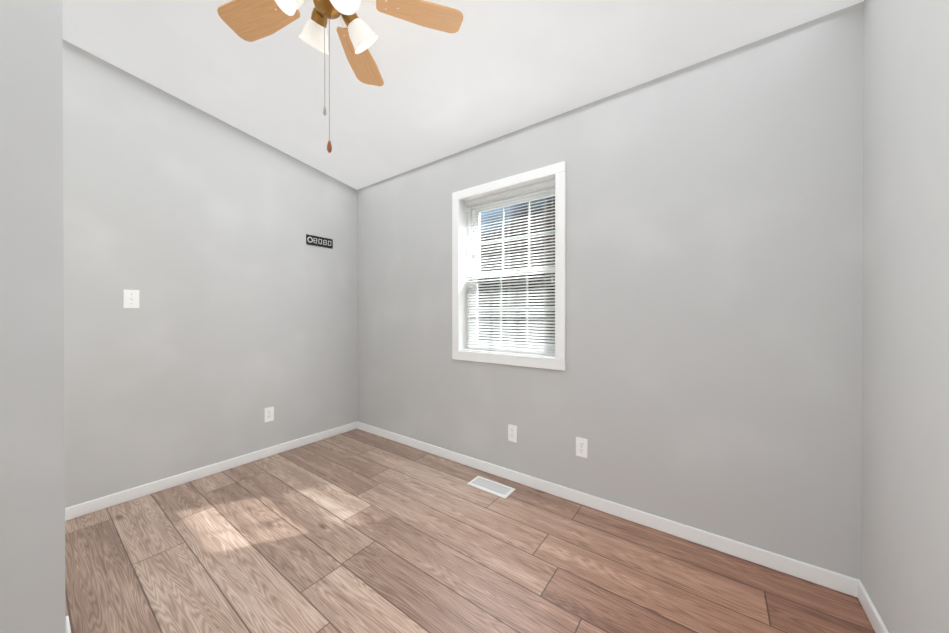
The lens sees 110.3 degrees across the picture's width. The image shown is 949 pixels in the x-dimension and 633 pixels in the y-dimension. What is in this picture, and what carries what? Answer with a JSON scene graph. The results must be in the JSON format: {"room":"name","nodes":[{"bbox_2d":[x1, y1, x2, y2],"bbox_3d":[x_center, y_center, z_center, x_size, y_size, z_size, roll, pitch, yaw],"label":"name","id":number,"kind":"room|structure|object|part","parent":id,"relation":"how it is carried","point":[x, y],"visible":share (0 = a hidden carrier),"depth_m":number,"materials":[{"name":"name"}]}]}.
{"room":"empty bedroom","nodes":[
{"label":"empty bedroom","id":0,"kind":"room"},
{"bbox_2d":[0,0,65,632],"bbox_3d":[-1.749,-0.367,0.691,0.120,3.050,1.108,0,0,36],"label":"wall","id":1,"kind":"structure","parent":0,"point":[32,508],"depth_m":1.05,"materials":[{"name":"grey paint"}]},
{"bbox_2d":[66,616,70,632],"bbox_3d":[-1.419,1.119,1.151,0.146,0.074,0.013,0,0,36],"label":"baseboard","id":2,"kind":"structure","parent":1,"relation":"attached to","point":[68,629],"depth_m":1.16,"materials":[{"name":"white wood"}]},
{"bbox_2d":[62,39,356,507],"bbox_3d":[-2.238,-0.374,2.125,0.200,3.050,3.250,0,0,36],"label":"wall","id":3,"kind":"structure","parent":0,"point":[193,225],"depth_m":2.29,"materials":[{"name":"grey paint"}]},
{"bbox_2d":[123,289,139,307],"bbox_3d":[-2.146,-0.110,2.067,0.019,0.115,0.070,0,0,36],"label":"light switch","id":4,"kind":"object","parent":3,"relation":"attached to","point":[130,298],"visible":1,"depth_m":2.07,"materials":[{"name":"white plastic"}]},
{"bbox_2d":[65,422,356,520],"bbox_3d":[-2.097,1.114,2.144,0.013,0.074,3.037,0,0,36],"label":"baseboard","id":5,"kind":"structure","parent":3,"relation":"attached to","point":[90,506],"depth_m":2.30,"materials":[{"name":"white wood"}]},
{"bbox_2d":[264,407,273,421],"bbox_3d":[-1.686,0.804,2.712,0.008,0.115,0.070,0,0,36],"label":"outlet","id":6,"kind":"object","parent":3,"relation":"attached to","point":[268,414],"visible":1,"depth_m":2.71,"materials":[{"name":"white plastic"}]},
{"bbox_2d":[306,234,332,248],"bbox_3d":[-1.430,-0.693,3.055,0.010,0.088,0.250,0,0,36],"label":"sign","id":7,"kind":"object","parent":3,"relation":"attached to","point":[318,241],"visible":1,"depth_m":3.05,"materials":[{"name":"black"}]},
{"bbox_2d":[62,0,863,189],"bbox_3d":[-0.705,-1.571,1.127,3.849,0.630,3.450,0,0,36],"label":"ceiling","id":8,"kind":"structure","parent":0,"point":[489,70],"depth_m":1.83,"materials":[{"name":"white paint"}]},
{"bbox_2d":[217,0,462,152],"bbox_3d":[-0.543,-1.034,1.149,0.954,0.900,0.915,0,0,36],"label":"ceiling fan","id":9,"kind":"object","parent":8,"relation":"hanging from","point":[250,20],"visible":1,"depth_m":1.26,"materials":[{"name":"brown wood"}]},
{"bbox_3d":[-0.832,-1.168,1.281,0.325,0.006,0.136,0,-11,19],"label":"blade","id":10,"kind":"part","parent":9,"relation":"part of","materials":[{"name":"brown wood"}]},
{"bbox_3d":[-0.616,-1.068,1.088,0.109,0.114,0.114,0,0,36],"label":"lamp shade","id":11,"kind":"part","parent":9,"relation":"part of","materials":[{"name":"white glass"}]},
{"bbox_3d":[-0.609,-1.069,1.269,0.114,0.114,0.109,0,0,36],"label":"lamp shade","id":12,"kind":"part","parent":9,"relation":"part of","materials":[{"name":"white glass"}]},
{"bbox_3d":[-0.571,-1.115,1.229,0.078,0.062,0.055,0,0,36],"label":"arm","id":13,"kind":"part","parent":9,"relation":"part of"},
{"bbox_3d":[-0.435,-1.068,1.081,0.114,0.114,0.109,0,0,36],"label":"lamp shade","id":14,"kind":"part","parent":9,"relation":"part of","materials":[{"name":"white glass"}]},
{"bbox_3d":[-0.468,-1.115,1.224,0.055,0.062,0.078,0,0,36],"label":"arm","id":15,"kind":"part","parent":9,"relation":"part of"},
{"bbox_3d":[-0.517,-1.169,1.502,0.136,0.006,0.325,11,0,1],"label":"blade","id":16,"kind":"part","parent":9,"relation":"part of","materials":[{"name":"brown wood"}]},
{"bbox_3d":[-0.428,-1.069,1.262,0.109,0.114,0.114,0,0,36],"label":"lamp shade","id":17,"kind":"part","parent":9,"relation":"part of","materials":[{"name":"white glass"}]},
{"label":"blade","id":18,"kind":"part","parent":9,"relation":"part of","materials":[{"name":"brown wood"}]},
{"bbox_2d":[65,429,874,632],"bbox_3d":[-0.705,1.216,1.139,3.849,0.120,3.450,0,0,36],"label":"floor","id":19,"kind":"structure","parent":0,"point":[356,531],"depth_m":1.54,"materials":[{"name":"brown wood"}]},
{"bbox_2d":[467,476,515,497],"bbox_3d":[0.111,1.148,2.233,0.305,0.006,0.135,0,0,36],"label":"floor vent","id":20,"kind":"object","parent":19,"relation":"in","point":[493,487],"visible":1,"depth_m":2.22,"materials":[{"name":"white metal"}]},
{"bbox_2d":[357,1,863,579],"bbox_3d":[0.252,-0.375,2.445,3.849,3.050,0.200,0,0,36],"label":"wall","id":21,"kind":"structure","parent":0,"point":[709,379],"depth_m":1.71,"materials":[{"name":"grey paint"}]},
{"bbox_2d":[452,161,565,370],"bbox_3d":[0.258,-0.319,2.430,0.922,1.317,0.218,0,0,36],"label":"window","id":22,"kind":"structure","parent":21,"relation":"in","point":[558,171],"depth_m":2.38,"materials":[{"name":"white wood"}]},
{"bbox_2d":[459,175,554,357],"bbox_3d":[0.263,-0.325,2.435,0.828,1.210,0.204,0,0,36],"label":"liner","id":23,"kind":"object","parent":22,"relation":"attached to","point":[464,210],"visible":0.33,"depth_m":2.61,"materials":[{"name":"white"}]},
{"bbox_2d":[479,273,554,343],"bbox_3d":[0.321,-0.049,2.517,0.738,0.558,0.001,0,0,36],"label":"screen","id":24,"kind":"object","parent":23,"relation":"attached to","point":[517,305],"depth_m":2.51,"materials":[{"name":"grey"}]},
{"bbox_2d":[465,179,554,354],"bbox_3d":[0.250,-0.328,2.419,0.786,1.171,0.050,0,0,36],"label":"window blinds","id":25,"kind":"object","parent":22,"relation":"attached to","point":[523,190],"visible":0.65,"depth_m":2.40,"materials":[{"name":"white plastic"}]},
{"bbox_3d":[0.301,-0.328,2.489,0.798,1.175,0.072,0,0,36],"label":"frame","id":26,"kind":"part","parent":22,"relation":"part of","materials":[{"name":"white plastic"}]},
{"bbox_3d":[0.293,-0.057,2.479,0.738,0.574,0.028,0,0,36],"label":"window sash","id":27,"kind":"part","parent":22,"relation":"part of","materials":[{"name":"white plastic"}]},
{"bbox_3d":[0.312,-0.598,2.502,0.738,0.574,0.028,0,0,36],"label":"window sash","id":28,"kind":"part","parent":22,"relation":"part of","materials":[{"name":"white plastic"}]},
{"bbox_3d":[0.308,-0.598,2.497,0.678,0.514,0.001,0,0,36],"label":"sash glass","id":29,"kind":"part","parent":22,"relation":"part of","materials":[{"name":"clear glass"}]},
{"bbox_3d":[0.290,-0.057,2.474,0.678,0.514,0.001,0,0,36],"label":"sash glass","id":30,"kind":"part","parent":22,"relation":"part of","materials":[{"name":"clear glass"}]},
{"bbox_2d":[508,424,516,442],"bbox_3d":[0.266,0.819,2.312,0.070,0.115,0.008,0,0,36],"label":"outlet","id":31,"kind":"object","parent":21,"relation":"attached to","point":[512,433],"visible":1,"depth_m":2.31,"materials":[{"name":"white plastic"}]},
{"bbox_2d":[576,437,587,457],"bbox_3d":[0.658,0.804,2.026,0.070,0.115,0.008,0,0,36],"label":"outlet","id":32,"kind":"object","parent":21,"relation":"attached to","point":[581,447],"visible":1,"depth_m":2.02,"materials":[{"name":"white plastic"}]},
{"bbox_2d":[357,421,860,597],"bbox_3d":[0.189,1.113,2.366,3.449,0.074,0.013,0,0,36],"label":"baseboard","id":33,"kind":"structure","parent":21,"relation":"attached to","point":[842,583],"depth_m":1.77,"materials":[{"name":"white wood"}]},
{"bbox_2d":[861,0,948,632],"bbox_3d":[0.711,-0.364,-0.023,0.200,3.050,3.250,0,0,36],"label":"wall","id":34,"kind":"structure","parent":0,"point":[905,459],"depth_m":1.04,"materials":[{"name":"grey paint"}]},
{"bbox_2d":[858,581,888,632],"bbox_3d":[0.680,1.123,0.122,0.013,0.074,3.037,0,0,36],"label":"baseboard","id":35,"kind":"structure","parent":34,"relation":"attached to","point":[873,615],"depth_m":1.24,"materials":[{"name":"white wood"}]},
{"label":"outside","id":36,"kind":"structure","parent":0,"visible":0},
{"bbox_2d":[479,196,554,343],"bbox_3d":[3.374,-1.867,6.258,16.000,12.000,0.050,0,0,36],"label":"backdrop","id":37,"kind":"structure","parent":36,"point":[526,212],"depth_m":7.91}
]}

